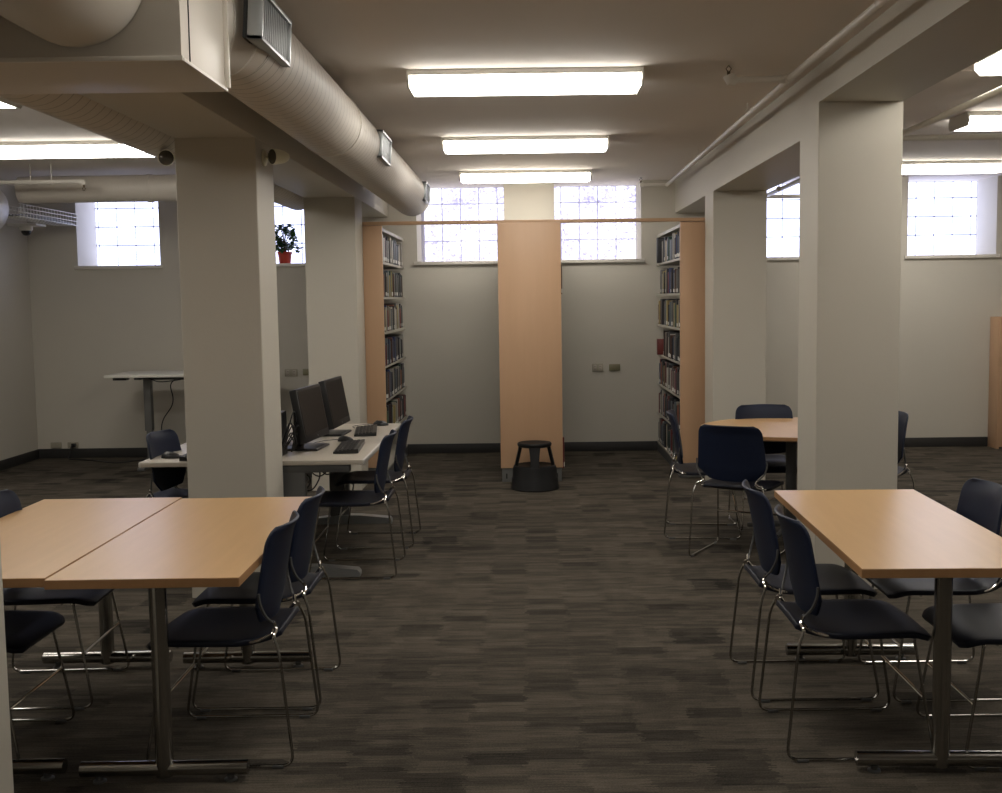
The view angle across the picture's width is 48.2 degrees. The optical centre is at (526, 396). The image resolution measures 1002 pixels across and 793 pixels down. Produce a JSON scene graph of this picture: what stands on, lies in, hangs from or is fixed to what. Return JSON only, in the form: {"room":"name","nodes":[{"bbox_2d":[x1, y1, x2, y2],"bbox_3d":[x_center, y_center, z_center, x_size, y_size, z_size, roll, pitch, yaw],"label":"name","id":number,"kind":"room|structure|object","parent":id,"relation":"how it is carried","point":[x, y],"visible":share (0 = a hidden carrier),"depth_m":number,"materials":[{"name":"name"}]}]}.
{"room":"library","nodes":[
{"label":"library","id":0,"kind":"room"},
{"bbox_2d":[0,184,37,460],"bbox_3d":[-5.252,-0.128,4.525,0.200,2.810,15.850,-1,5,0],"label":"wall","id":1,"kind":"structure","parent":0,"point":[18,417],"depth_m":11.29,"materials":[{"name":"white paint"}]},
{"bbox_2d":[0,190,8,228],"bbox_3d":[-4.880,-1.534,8.303,0.560,0.560,3.820,-1,5,0],"label":"air duct","id":2,"kind":"object","parent":1,"relation":"attached to","point":[4,207],"visible":1,"depth_m":9.92,"materials":[{"name":"beige"}]},
{"bbox_2d":[0,449,38,470],"bbox_3d":[-5.128,1.245,4.361,0.011,0.100,14.887,-1,5,0],"label":"baseboard","id":3,"kind":"structure","parent":1,"relation":"attached to","point":[20,459],"depth_m":11.32,"materials":[{"name":"grey plastic"}]},
{"bbox_2d":[0,446,1001,792],"bbox_3d":[0.266,1.250,4.651,11.200,0.100,15.850,-1,5,0],"label":"floor","id":4,"kind":"structure","parent":0,"point":[556,641],"depth_m":4.84,"materials":[{"name":"carpet"}]},
{"bbox_2d":[0,546,13,792],"bbox_3d":[-1.707,-0.035,2.921,0.428,2.810,0.410,-1,5,0],"label":"pillar","id":5,"kind":"structure","parent":4,"relation":"on","point":[6,769],"depth_m":3.17,"materials":[{"name":"beige paint"}]},
{"bbox_2d":[4,610,74,758],"bbox_3d":[-1.996,0.866,4.048,0.517,0.829,0.486,-1,5,0],"label":"chair","id":6,"kind":"object","parent":4,"relation":"on","point":[23,629],"visible":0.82,"depth_m":4.11,"materials":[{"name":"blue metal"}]},
{"bbox_2d":[0,489,129,710],"bbox_3d":[-1.987,0.815,4.635,0.517,0.829,0.486,-1,5,-2],"label":"chair","id":7,"kind":"object","parent":4,"relation":"on","point":[10,502],"visible":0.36,"depth_m":4.53,"materials":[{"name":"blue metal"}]},
{"bbox_2d":[0,497,181,781],"bbox_3d":[-1.857,0.887,4.353,0.620,0.731,1.475,-1,5,0],"label":"wooden table","id":8,"kind":"object","parent":4,"relation":"on","point":[39,540],"visible":0.77,"depth_m":4.41,"materials":[{"name":"brown wood"}]},
{"bbox_2d":[68,445,145,462],"bbox_3d":[-4.117,0.589,11.534,1.354,0.140,0.403,-1,5,0],"label":"power cable","id":9,"kind":"object","parent":4,"relation":"on","point":[71,445],"visible":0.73,"depth_m":11.50,"materials":[{"name":"black plastic"}]},
{"bbox_2d":[104,370,183,470],"bbox_3d":[-3.297,0.225,11.057,1.460,0.930,0.700,-1,5,0],"label":"desk","id":10,"kind":"object","parent":4,"relation":"on","point":[172,375],"visible":0.55,"depth_m":11.00,"materials":[{"name":"white laminate"}]},
{"bbox_2d":[146,429,188,497],"bbox_3d":[-2.029,0.626,6.817,0.517,0.829,0.486,0,5,7],"label":"chair","id":11,"kind":"object","parent":4,"relation":"on","point":[159,442],"visible":0.41,"depth_m":6.84,"materials":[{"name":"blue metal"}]},
{"bbox_2d":[44,497,312,784],"bbox_3d":[-1.229,0.881,4.328,0.620,0.731,1.475,-1,5,0],"label":"wooden table","id":12,"kind":"object","parent":4,"relation":"on","point":[191,542],"visible":0.91,"depth_m":3.80,"materials":[{"name":"brown wood"}]},
{"bbox_2d":[139,425,292,467],"bbox_3d":[-1.919,0.638,7.471,0.655,0.690,1.930,-1,5,0],"label":"computer desk","id":13,"kind":"object","parent":4,"relation":"on","point":[157,461],"visible":0.06,"depth_m":6.51,"materials":[{"name":"beige laminate"}]},
{"bbox_2d":[161,451,181,458],"bbox_3d":[-2.055,0.340,6.692,0.247,0.040,0.081,-4,6,-34],"label":"mouse","id":14,"kind":"object","parent":13,"relation":"on","point":[167,455],"visible":0.86,"depth_m":6.63,"materials":[{"name":"black plastic"}]},
{"bbox_2d":[179,453,186,460],"bbox_3d":[-1.946,0.340,6.752,0.150,0.027,0.490,-1,5,0],"label":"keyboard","id":15,"kind":"object","parent":13,"relation":"on","point":[183,457],"visible":0.02,"depth_m":6.51,"materials":[{"name":"black plastic"}]},
{"bbox_2d":[174,137,283,597],"bbox_3d":[-1.631,-0.151,6.213,0.427,2.470,0.410,-1,5,0],"label":"pillar","id":16,"kind":"structure","parent":4,"relation":"on","point":[225,191],"depth_m":6.00,"materials":[{"name":"beige paint"}]},
{"bbox_2d":[158,150,174,165],"bbox_3d":[-1.923,-1.288,6.063,0.125,0.090,0.122,-1,5,0],"label":"lamp","id":17,"kind":"object","parent":16,"relation":"attached to","point":[165,157],"visible":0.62,"depth_m":6.01,"materials":[{"name":"beige plastic"}]},
{"bbox_2d":[261,148,289,165],"bbox_3d":[-1.367,-1.295,6.056,0.149,0.090,0.116,0,5,10],"label":"lamp","id":18,"kind":"object","parent":16,"relation":"attached to","point":[275,156],"visible":1,"depth_m":6.03,"materials":[{"name":"beige plastic"}]},
{"bbox_2d":[146,510,318,768],"bbox_3d":[-1.067,0.852,4.062,0.517,0.829,0.486,-1,5,0],"label":"chair","id":19,"kind":"object","parent":4,"relation":"on","point":[239,626],"visible":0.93,"depth_m":3.98,"materials":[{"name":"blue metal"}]},
{"bbox_2d":[192,486,340,711],"bbox_3d":[-1.072,0.805,4.610,0.517,0.829,0.486,-1,5,0],"label":"chair","id":20,"kind":"object","parent":4,"relation":"on","point":[303,583],"visible":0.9,"depth_m":4.47,"materials":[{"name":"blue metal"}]},
{"bbox_2d":[303,197,367,490],"bbox_3d":[-1.635,-0.447,9.640,0.427,2.470,0.410,-1,5,0],"label":"pillar","id":21,"kind":"structure","parent":4,"relation":"on","point":[333,235],"depth_m":9.41,"materials":[{"name":"beige paint"}]},
{"bbox_2d":[282,423,400,576],"bbox_3d":[-1.264,0.629,7.471,0.655,0.690,1.930,-1,5,0],"label":"computer desk","id":22,"kind":"object","parent":4,"relation":"on","point":[299,467],"visible":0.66,"depth_m":6.68,"materials":[{"name":"beige laminate"}]},
{"bbox_2d":[281,411,299,455],"bbox_3d":[-1.456,0.217,6.725,0.173,0.264,0.366,-1,5,0],"label":"box","id":23,"kind":"object","parent":22,"relation":"on","point":[285,429],"visible":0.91,"depth_m":6.69,"materials":[{"name":"black plastic"}]},
{"bbox_2d":[287,384,329,450],"bbox_3d":[-1.388,0.131,7.001,0.230,0.386,0.510,0,5,6],"label":"monitor","id":24,"kind":"object","parent":22,"relation":"on","point":[307,402],"visible":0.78,"depth_m":6.92,"materials":[{"name":"black plastic"}]},
{"bbox_2d":[314,435,352,442],"bbox_3d":[-1.297,0.281,7.260,0.333,0.040,0.154,-5,7,-43],"label":"mouse","id":25,"kind":"object","parent":22,"relation":"on","point":[342,438],"visible":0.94,"depth_m":7.31,"materials":[{"name":"black plastic"}]},
{"bbox_2d":[318,376,351,435],"bbox_3d":[-1.359,0.067,7.736,0.230,0.386,0.510,0,5,3],"label":"monitor","id":26,"kind":"object","parent":22,"relation":"on","point":[332,389],"visible":0.71,"depth_m":7.65,"materials":[{"name":"black plastic"}]},
{"bbox_2d":[333,439,364,453],"bbox_3d":[-1.106,0.309,6.981,0.150,0.027,0.490,-1,5,-3],"label":"keyboard","id":27,"kind":"object","parent":22,"relation":"on","point":[352,446],"visible":1,"depth_m":6.88,"materials":[{"name":"black plastic"}]},
{"bbox_2d":[354,424,376,435],"bbox_3d":[-1.127,0.235,7.838,0.150,0.027,0.490,-1,5,-7],"label":"keyboard","id":28,"kind":"object","parent":22,"relation":"on","point":[366,430],"visible":1,"depth_m":7.72,"materials":[{"name":"black plastic"}]},
{"bbox_2d":[352,420,387,427],"bbox_3d":[-1.171,0.198,8.196,0.302,0.040,0.138,-5,7,-41],"label":"mouse","id":29,"kind":"object","parent":22,"relation":"on","point":[379,423],"visible":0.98,"depth_m":8.23,"materials":[{"name":"black plastic"}]},
{"bbox_2d":[309,429,405,579],"bbox_3d":[-1.015,0.626,6.668,0.517,0.829,0.486,-1,5,0],"label":"chair","id":30,"kind":"object","parent":4,"relation":"on","point":[344,498],"visible":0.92,"depth_m":6.55,"materials":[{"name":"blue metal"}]},
{"bbox_2d":[335,415,420,549],"bbox_3d":[-0.996,0.556,7.465,0.517,0.829,0.486,-1,5,0],"label":"chair","id":31,"kind":"object","parent":4,"relation":"on","point":[396,475],"visible":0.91,"depth_m":7.32,"materials":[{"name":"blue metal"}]},
{"bbox_2d":[362,226,407,470],"bbox_3d":[-1.398,-0.443,10.766,0.286,2.260,1.788,-1,5,0],"label":"bookcase","id":32,"kind":"object","parent":4,"relation":"on","point":[373,264],"visible":0.34,"depth_m":9.87,"materials":[{"name":"brown wood"}]},
{"bbox_2d":[388,372,389,397],"bbox_3d":[-1.345,-0.104,10.213,0.184,0.239,0.071,-1,5,0],"label":"book","id":33,"kind":"object","parent":32,"relation":"on","point":[388,372],"visible":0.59,"depth_m":10.19,"materials":[{"name":"brown paper"}]},
{"bbox_2d":[388,238,391,263],"bbox_3d":[-1.376,-1.361,10.464,0.220,0.241,0.061,-1,5,0],"label":"book","id":34,"kind":"object","parent":32,"relation":"on","point":[389,239],"visible":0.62,"depth_m":10.44,"materials":[{"name":"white paper"}]},
{"bbox_2d":[388,338,392,362],"bbox_3d":[-1.363,-0.428,10.472,0.219,0.230,0.030,-1,5,0],"label":"book","id":35,"kind":"object","parent":32,"relation":"on","point":[388,338],"visible":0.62,"depth_m":10.46,"materials":[{"name":"brown paper"}]},
{"bbox_2d":[393,405,395,422],"bbox_3d":[-1.344,0.183,10.648,0.194,0.202,0.048,-1,5,0],"label":"book","id":36,"kind":"object","parent":32,"relation":"on","point":[394,406],"visible":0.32,"depth_m":10.63,"materials":[{"name":"beige paper"}]},
{"bbox_2d":[384,240,405,422],"bbox_3d":[-1.380,-0.655,11.186,0.233,1.779,0.793,-1,5,0],"label":"books","id":37,"kind":"object","parent":32,"relation":"on","point":[398,288],"visible":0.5,"depth_m":11.22,"materials":[{"name":"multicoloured paper"}]},
{"bbox_2d":[362,217,704,225],"bbox_3d":[0.035,-1.527,9.779,3.180,0.030,0.048,-1,5,0],"label":"wooden rail","id":38,"kind":"object","parent":32,"relation":"on","point":[700,218],"visible":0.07,"depth_m":9.76,"materials":[{"name":"brown wood"}]},
{"bbox_2d":[497,222,562,481],"bbox_3d":[0.030,-0.456,10.707,0.545,2.260,1.908,-1,5,0],"label":"bookcase","id":39,"kind":"object","parent":4,"relation":"on","point":[529,254],"visible":0.83,"depth_m":9.75,"materials":[{"name":"brown wood"}]},
{"bbox_2d":[511,440,558,491],"bbox_3d":[0.066,0.584,9.506,0.410,0.394,0.410,-1,5,0],"label":"step stool","id":40,"kind":"object","parent":4,"relation":"on","point":[534,475],"visible":1,"depth_m":9.36,"materials":[{"name":"black plastic"}]},
{"bbox_2d":[657,221,704,477],"bbox_3d":[1.495,-0.480,10.766,0.288,2.260,1.788,-1,5,0],"label":"bookcase","id":41,"kind":"object","parent":4,"relation":"on","point":[691,262],"visible":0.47,"depth_m":9.88,"materials":[{"name":"brown wood"}]},
{"bbox_2d":[656,238,663,262],"bbox_3d":[1.406,-1.472,11.272,0.200,0.250,0.070,-1,5,0],"label":"file box","id":42,"kind":"object","parent":41,"relation":"on","point":[658,240],"visible":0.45,"depth_m":11.24,"materials":[{"name":"grey"}]},
{"bbox_2d":[657,339,663,354],"bbox_3d":[1.419,-0.506,11.355,0.200,0.160,0.070,-1,5,0],"label":"file box","id":43,"kind":"object","parent":41,"relation":"on","point":[660,342],"visible":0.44,"depth_m":11.32,"materials":[{"name":"red cardboard"}]},
{"bbox_2d":[658,237,679,450],"bbox_3d":[1.472,-0.538,11.183,0.235,2.083,0.833,-1,5,0],"label":"books","id":44,"kind":"object","parent":41,"relation":"on","point":[664,426],"visible":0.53,"depth_m":11.15,"materials":[{"name":"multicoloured paper"}]},
{"bbox_2d":[666,300,675,325],"bbox_3d":[1.435,-0.808,10.831,0.177,0.243,0.067,-1,5,0],"label":"book","id":45,"kind":"object","parent":41,"relation":"on","point":[667,301],"visible":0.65,"depth_m":10.80,"materials":[{"name":"beige paper"}]},
{"bbox_2d":[670,335,674,358],"bbox_3d":[1.440,-0.470,10.584,0.178,0.221,0.032,-1,5,0],"label":"book","id":46,"kind":"object","parent":41,"relation":"on","point":[671,336],"visible":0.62,"depth_m":10.57,"materials":[{"name":"brown paper"}]},
{"bbox_2d":[671,269,673,292],"bbox_3d":[1.432,-1.077,10.431,0.178,0.228,0.023,-1,5,0],"label":"book","id":47,"kind":"object","parent":41,"relation":"on","point":[671,269],"visible":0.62,"depth_m":10.42,"materials":[{"name":"grey paper"}]},
{"bbox_2d":[671,301,675,326],"bbox_3d":[1.446,-0.775,10.456,0.197,0.242,0.071,-1,5,0],"label":"book","id":48,"kind":"object","parent":41,"relation":"on","point":[672,302],"visible":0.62,"depth_m":10.43,"materials":[{"name":"grey paper"}]},
{"bbox_2d":[669,331,679,357],"bbox_3d":[1.445,-0.494,10.669,0.191,0.254,0.059,-1,5,0],"label":"book","id":49,"kind":"object","parent":41,"relation":"on","point":[670,332],"visible":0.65,"depth_m":10.64,"materials":[{"name":"grey paper"}]},
{"bbox_2d":[676,337,677,360],"bbox_3d":[1.463,-0.431,10.177,0.223,0.213,0.047,-1,5,0],"label":"book","id":50,"kind":"object","parent":41,"relation":"on","point":[676,337],"visible":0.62,"depth_m":10.16,"materials":[{"name":"grey paper"}]},
{"bbox_2d":[677,270,679,292],"bbox_3d":[1.449,-1.034,10.040,0.215,0.209,0.042,-1,5,0],"label":"book","id":51,"kind":"object","parent":41,"relation":"on","point":[678,271],"visible":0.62,"depth_m":10.02,"materials":[{"name":"grey paper"}]},
{"bbox_2d":[664,409,740,539],"bbox_3d":[1.195,0.514,7.624,0.517,0.829,0.486,0,5,8],"label":"chair","id":52,"kind":"object","parent":4,"relation":"on","point":[679,467],"visible":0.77,"depth_m":7.47,"materials":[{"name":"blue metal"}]},
{"bbox_2d":[705,190,766,479],"bbox_3d":[1.772,-0.483,9.546,0.444,2.470,0.420,-1,5,0],"label":"pillar","id":53,"kind":"structure","parent":4,"relation":"on","point":[735,221],"depth_m":9.32,"materials":[{"name":"beige paint"}]},
{"bbox_2d":[688,424,785,556],"bbox_3d":[1.324,0.569,6.969,0.486,0.829,0.517,2,6,30],"label":"chair","id":54,"kind":"object","parent":4,"relation":"on","point":[728,455],"visible":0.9,"depth_m":6.79,"materials":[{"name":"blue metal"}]},
{"bbox_2d":[701,417,797,538],"bbox_3d":[1.772,0.553,7.518,1.210,0.706,1.210,-1,5,0],"label":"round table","id":55,"kind":"object","parent":4,"relation":"on","point":[772,429],"visible":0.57,"depth_m":7.49,"materials":[{"name":"brown wood"}]},
{"bbox_2d":[728,404,796,530],"bbox_3d":[1.696,0.488,7.851,0.486,0.829,0.517,-1,5,0],"label":"chair","id":56,"kind":"object","parent":4,"relation":"on","point":[776,462],"visible":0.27,"depth_m":8.01,"materials":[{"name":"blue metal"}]},
{"bbox_2d":[729,479,878,702],"bbox_3d":[1.138,0.774,4.630,0.517,0.829,0.486,-1,5,0],"label":"chair","id":57,"kind":"object","parent":4,"relation":"on","point":[834,579],"visible":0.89,"depth_m":4.50,"materials":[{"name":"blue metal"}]},
{"bbox_2d":[758,504,931,762],"bbox_3d":[1.147,0.824,4.056,0.517,0.829,0.486,-1,5,0],"label":"chair","id":58,"kind":"object","parent":4,"relation":"on","point":[841,619],"visible":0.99,"depth_m":3.95,"materials":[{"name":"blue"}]},
{"bbox_2d":[797,129,902,588],"bbox_3d":[1.776,-0.195,6.213,0.444,2.470,0.410,-1,5,0],"label":"pillar","id":59,"kind":"structure","parent":4,"relation":"on","point":[850,207],"depth_m":6.00,"materials":[{"name":"beige paint"}]},
{"bbox_2d":[774,489,1001,773],"bbox_3d":[1.404,0.847,4.326,0.620,0.731,1.475,-1,5,2],"label":"wooden table","id":60,"kind":"object","parent":4,"relation":"on","point":[887,533],"visible":0.85,"depth_m":3.88,"materials":[{"name":"brown wood"}]},
{"bbox_2d":[897,411,914,489],"bbox_3d":[2.254,0.517,7.434,0.517,0.829,0.486,-1,5,-7],"label":"chair","id":61,"kind":"object","parent":4,"relation":"on","point":[903,417],"visible":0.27,"depth_m":7.29,"materials":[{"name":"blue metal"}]},
{"bbox_2d":[858,478,1001,703],"bbox_3d":[1.682,0.770,4.601,0.517,0.829,0.486,-1,5,0],"label":"chair","id":62,"kind":"object","parent":4,"relation":"on","point":[980,501],"visible":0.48,"depth_m":4.53,"materials":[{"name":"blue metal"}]},
{"bbox_2d":[916,603,1001,770],"bbox_3d":[1.718,0.824,3.973,0.517,0.829,0.486,-1,5,0],"label":"chair","id":63,"kind":"object","parent":4,"relation":"on","point":[974,624],"visible":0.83,"depth_m":3.95,"materials":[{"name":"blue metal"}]},
{"bbox_2d":[987,316,1001,448],"bbox_3d":[5.184,-0.149,11.609,0.700,1.360,0.225,-1,5,0],"label":"cabinet","id":64,"kind":"object","parent":4,"relation":"on","point":[995,359],"visible":1,"depth_m":11.56,"materials":[{"name":"brown wood"}]},
{"bbox_2d":[0,0,1001,187],"bbox_3d":[0.229,-1.659,4.399,11.200,0.120,15.850,-1,5,0],"label":"ceiling","id":65,"kind":"structure","parent":0,"point":[684,103],"depth_m":6.13,"materials":[{"name":"white paint"}]},
{"bbox_2d":[0,97,22,108],"bbox_3d":[-3.502,-1.662,6.226,1.244,0.092,0.348,-1,5,0],"label":"ceiling lamp","id":66,"kind":"object","parent":65,"relation":"attached to","point":[4,103],"visible":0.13,"depth_m":6.28,"materials":[{"name":"white plastic"}]},
{"bbox_2d":[0,164,86,190],"bbox_3d":[-4.186,-1.876,9.619,0.798,0.231,0.048,-1,5,0],"label":"pipe","id":67,"kind":"object","parent":65,"relation":"hanging from","point":[82,182],"visible":1,"depth_m":9.61,"materials":[{"name":"beige metal"}]},
{"bbox_2d":[0,140,157,158],"bbox_3d":[-3.444,-1.854,8.428,1.244,0.092,0.348,-1,5,0],"label":"ceiling lamp","id":68,"kind":"object","parent":65,"relation":"attached to","point":[98,148],"visible":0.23,"depth_m":8.28,"materials":[{"name":"white plastic"}]},
{"bbox_2d":[15,174,176,202],"bbox_3d":[-3.400,-1.881,10.122,2.350,0.252,0.252,-1,5,0],"label":"air duct","id":69,"kind":"object","parent":65,"relation":"hanging from","point":[148,187],"visible":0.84,"depth_m":10.02,"materials":[{"name":"beige metal"}]},
{"bbox_2d":[0,0,230,94],"bbox_3d":[-1.621,-1.197,3.009,1.490,0.508,1.384,-1,5,0],"label":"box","id":70,"kind":"object","parent":65,"relation":"hanging from","point":[47,46],"visible":1,"depth_m":3.23,"materials":[{"name":"beige metal"}]},
{"bbox_2d":[228,0,429,215],"bbox_3d":[-1.148,-1.578,7.147,0.526,0.360,6.905,-1,5,0],"label":"air duct","id":71,"kind":"object","parent":70,"relation":"attached to","point":[272,73],"visible":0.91,"depth_m":4.91,"materials":[{"name":"beige metal"}]},
{"bbox_2d":[243,0,291,66],"bbox_3d":[-0.921,-1.308,3.991,0.078,0.173,0.460,-1,5,0],"label":"grille","id":72,"kind":"object","parent":71,"relation":"attached to","point":[267,30],"depth_m":3.92,"materials":[{"name":"silver metal"}]},
{"bbox_2d":[376,129,391,165],"bbox_3d":[-0.924,-1.579,7.129,0.078,0.173,0.460,-1,5,0],"label":"grille","id":73,"kind":"object","parent":71,"relation":"attached to","point":[383,158],"depth_m":7.09,"materials":[{"name":"silver metal"}]},
{"bbox_2d":[422,181,429,204],"bbox_3d":[-0.928,-1.839,10.128,0.078,0.173,0.400,-1,5,0],"label":"grille","id":74,"kind":"object","parent":71,"relation":"attached to","point":[426,198],"depth_m":10.09,"materials":[{"name":"silver metal"}]},
{"bbox_2d":[0,94,303,209],"bbox_3d":[-2.042,-1.560,6.849,0.340,0.340,6.300,-1,5,0],"label":"air duct","id":75,"kind":"object","parent":65,"relation":"hanging from","point":[80,111],"visible":0.25,"depth_m":5.22,"materials":[{"name":"white metal"}]},
{"bbox_2d":[80,92,387,216],"bbox_3d":[-1.651,-1.683,7.631,0.427,0.340,7.900,-1,5,0],"label":"beam","id":76,"kind":"structure","parent":65,"relation":"attached to","point":[306,174],"depth_m":5.72,"materials":[{"name":"beige paint"}]},
{"bbox_2d":[406,66,643,97],"bbox_3d":[-0.009,-1.691,6.037,1.244,0.092,0.348,-1,5,0],"label":"ceiling lamp","id":77,"kind":"object","parent":65,"relation":"attached to","point":[560,80],"visible":1,"depth_m":5.89,"materials":[{"name":"white plastic"}]},
{"bbox_2d":[442,135,608,154],"bbox_3d":[-0.012,-1.903,8.477,1.244,0.092,0.348,-1,5,0],"label":"ceiling lamp","id":78,"kind":"object","parent":65,"relation":"attached to","point":[559,143],"visible":1,"depth_m":8.32,"materials":[{"name":"white plastic"}]},
{"bbox_2d":[459,169,591,183],"bbox_3d":[-0.014,-2.092,10.669,1.244,0.092,0.348,-1,5,0],"label":"ceiling lamp","id":79,"kind":"object","parent":65,"relation":"attached to","point":[569,175],"visible":1,"depth_m":10.51,"materials":[{"name":"white plastic"}]},
{"bbox_2d":[639,0,889,186],"bbox_3d":[1.228,-1.558,4.359,0.418,0.110,13.951,-1,5,0],"label":"pipe","id":80,"kind":"object","parent":65,"relation":"hanging from","point":[732,79],"visible":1,"depth_m":5.86,"materials":[{"name":"beige metal"}]},
{"bbox_2d":[675,0,1001,212],"bbox_3d":[1.760,-1.426,4.144,0.444,0.340,14.900,-1,5,0],"label":"beam","id":81,"kind":"structure","parent":65,"relation":"attached to","point":[912,46],"depth_m":5.70,"materials":[{"name":"beige paint"}]},
{"bbox_2d":[767,86,1001,198],"bbox_3d":[3.760,-1.565,4.847,3.420,0.233,12.919,-1,5,0],"label":"pipe","id":82,"kind":"object","parent":65,"relation":"hanging from","point":[997,91],"visible":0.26,"depth_m":7.17,"materials":[{"name":"beige metal"}]},
{"bbox_2d":[902,160,1001,173],"bbox_3d":[3.773,-2.115,10.360,1.244,0.092,0.348,-1,5,0],"label":"ceiling lamp","id":83,"kind":"object","parent":65,"relation":"attached to","point":[959,166],"visible":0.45,"depth_m":10.20,"materials":[{"name":"white plastic"}]},
{"bbox_2d":[935,64,1001,84],"bbox_3d":[3.802,-1.777,6.124,3.650,0.035,0.400,-1,5,0],"label":"beam","id":84,"kind":"structure","parent":65,"relation":"attached to","point":[967,76],"depth_m":6.17,"materials":[{"name":"white paint"}]},
{"bbox_2d":[949,111,1001,131],"bbox_3d":[3.556,-1.875,7.621,1.244,0.092,0.348,-1,5,0],"label":"ceiling lamp","id":85,"kind":"object","parent":65,"relation":"attached to","point":[971,120],"visible":1,"depth_m":7.49,"materials":[{"name":"white plastic"}]},
{"bbox_2d":[973,49,1001,75],"bbox_3d":[2.479,-1.648,5.160,0.348,0.092,1.244,-1,5,0],"label":"ceiling lamp","id":86,"kind":"object","parent":65,"relation":"attached to","point":[991,65],"visible":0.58,"depth_m":5.66,"materials":[{"name":"white plastic"}]},
{"bbox_2d":[26,176,1001,448],"bbox_3d":[0.239,-0.851,12.047,10.800,2.810,0.750,-1,5,0],"label":"wall","id":87,"kind":"structure","parent":0,"point":[88,325],"depth_m":11.69,"materials":[{"name":"white paint"}]},
{"bbox_2d":[8,203,77,225],"bbox_3d":[-4.743,-1.764,10.903,0.207,0.122,1.340,-1,5,0],"label":"cable tray","id":88,"kind":"object","parent":87,"relation":"attached to","point":[30,217],"visible":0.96,"depth_m":10.84,"materials":[{"name":"white metal"}]},
{"bbox_2d":[7,223,45,235],"bbox_3d":[-4.977,-1.658,11.143,0.290,0.115,0.240,-1,5,0],"label":"dome camera","id":89,"kind":"object","parent":88,"relation":"attached to","point":[25,228],"visible":1,"depth_m":11.09,"materials":[{"name":"white plastic"}]},
{"bbox_2d":[51,442,61,447],"bbox_3d":[-4.950,0.512,11.774,0.113,0.060,0.014,-1,5,0],"label":"wall outlet","id":90,"kind":"object","parent":87,"relation":"attached to","point":[53,444],"visible":1,"depth_m":11.77,"materials":[{"name":"beige plastic"}]},
{"bbox_2d":[67,442,78,447],"bbox_3d":[-4.772,0.511,11.757,0.113,0.060,0.050,-1,5,0],"label":"wall outlet","id":91,"kind":"object","parent":87,"relation":"attached to","point":[74,444],"visible":1,"depth_m":11.77,"materials":[{"name":"beige plastic"}]},
{"bbox_2d":[74,202,162,269],"bbox_3d":[-4.236,-1.767,11.880,0.915,0.840,0.655,-1,5,0],"label":"window","id":92,"kind":"structure","parent":87,"relation":"in","point":[127,233],"depth_m":12.11,"materials":[{"name":"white glass"}]},
{"bbox_2d":[274,203,304,266],"bbox_3d":[-2.603,-1.788,11.880,0.960,0.840,0.655,-1,5,0],"label":"window","id":93,"kind":"structure","parent":87,"relation":"in","point":[284,215],"depth_m":12.10,"materials":[{"name":"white glass"}]},
{"bbox_2d":[275,223,303,262],"bbox_3d":[-2.553,-1.612,11.773,0.369,0.443,0.353,3,6,34],"label":"potted plant","id":94,"kind":"object","parent":87,"relation":"on","point":[282,247],"visible":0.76,"depth_m":11.75,"materials":[{"name":"green plant"}]},
{"bbox_2d":[285,369,297,376],"bbox_3d":[-2.466,-0.248,11.710,0.135,0.078,0.017,-1,5,0],"label":"wall outlet","id":95,"kind":"object","parent":87,"relation":"attached to","point":[288,372],"visible":1,"depth_m":11.70,"materials":[{"name":"beige plastic"}]},
{"bbox_2d":[286,370,295,375],"bbox_3d":[-2.466,-0.248,11.703,0.100,0.056,0.003,-1,5,0],"label":"socket","id":96,"kind":"object","parent":95,"relation":"attached to","point":[288,372],"depth_m":11.70,"materials":[{"name":"black"}]},
{"bbox_2d":[414,187,503,264],"bbox_3d":[-0.691,-1.813,11.880,0.966,0.840,0.655,-1,5,0],"label":"window","id":97,"kind":"structure","parent":87,"relation":"in","point":[456,244],"depth_m":12.11,"materials":[{"name":"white glass"}]},
{"bbox_2d":[39,437,987,457],"bbox_3d":[0.257,0.532,11.784,10.800,0.100,0.011,-1,5,0],"label":"baseboard","id":98,"kind":"structure","parent":87,"relation":"attached to","point":[924,441],"depth_m":11.78,"materials":[{"name":"grey plastic"}]},
{"bbox_2d":[592,363,602,371],"bbox_3d":[0.738,-0.302,11.709,0.116,0.087,0.017,-1,5,0],"label":"wall outlet","id":99,"kind":"object","parent":87,"relation":"attached to","point":[596,367],"visible":1,"depth_m":11.70,"materials":[{"name":"beige"}]},
{"bbox_2d":[593,365,601,369],"bbox_3d":[0.738,-0.302,11.702,0.090,0.056,0.003,-1,5,0],"label":"socket","id":100,"kind":"object","parent":99,"relation":"attached to","point":[595,367],"depth_m":11.70,"materials":[{"name":"black"}]},
{"bbox_2d":[554,185,644,262],"bbox_3d":[0.732,-1.831,11.880,0.958,0.840,0.655,-1,5,0],"label":"window","id":101,"kind":"structure","parent":87,"relation":"in","point":[610,242],"depth_m":12.10,"materials":[{"name":"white glass"}]},
{"bbox_2d":[609,364,619,370],"bbox_3d":[0.916,-0.303,11.710,0.115,0.070,0.014,-1,5,0],"label":"wall outlet","id":102,"kind":"object","parent":87,"relation":"attached to","point":[612,367],"visible":1,"depth_m":11.70,"materials":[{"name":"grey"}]},
{"bbox_2d":[767,183,799,260],"bbox_3d":[2.586,-1.856,11.880,0.960,0.840,0.655,-1,5,0],"label":"window","id":103,"kind":"structure","parent":87,"relation":"in","point":[782,213],"depth_m":12.11,"materials":[{"name":"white glass"}]},
{"bbox_2d":[905,181,999,258],"bbox_3d":[4.401,-1.879,11.880,0.980,0.840,0.655,-1,5,0],"label":"window","id":104,"kind":"structure","parent":87,"relation":"in","point":[941,215],"depth_m":12.10,"materials":[{"name":"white glass"}]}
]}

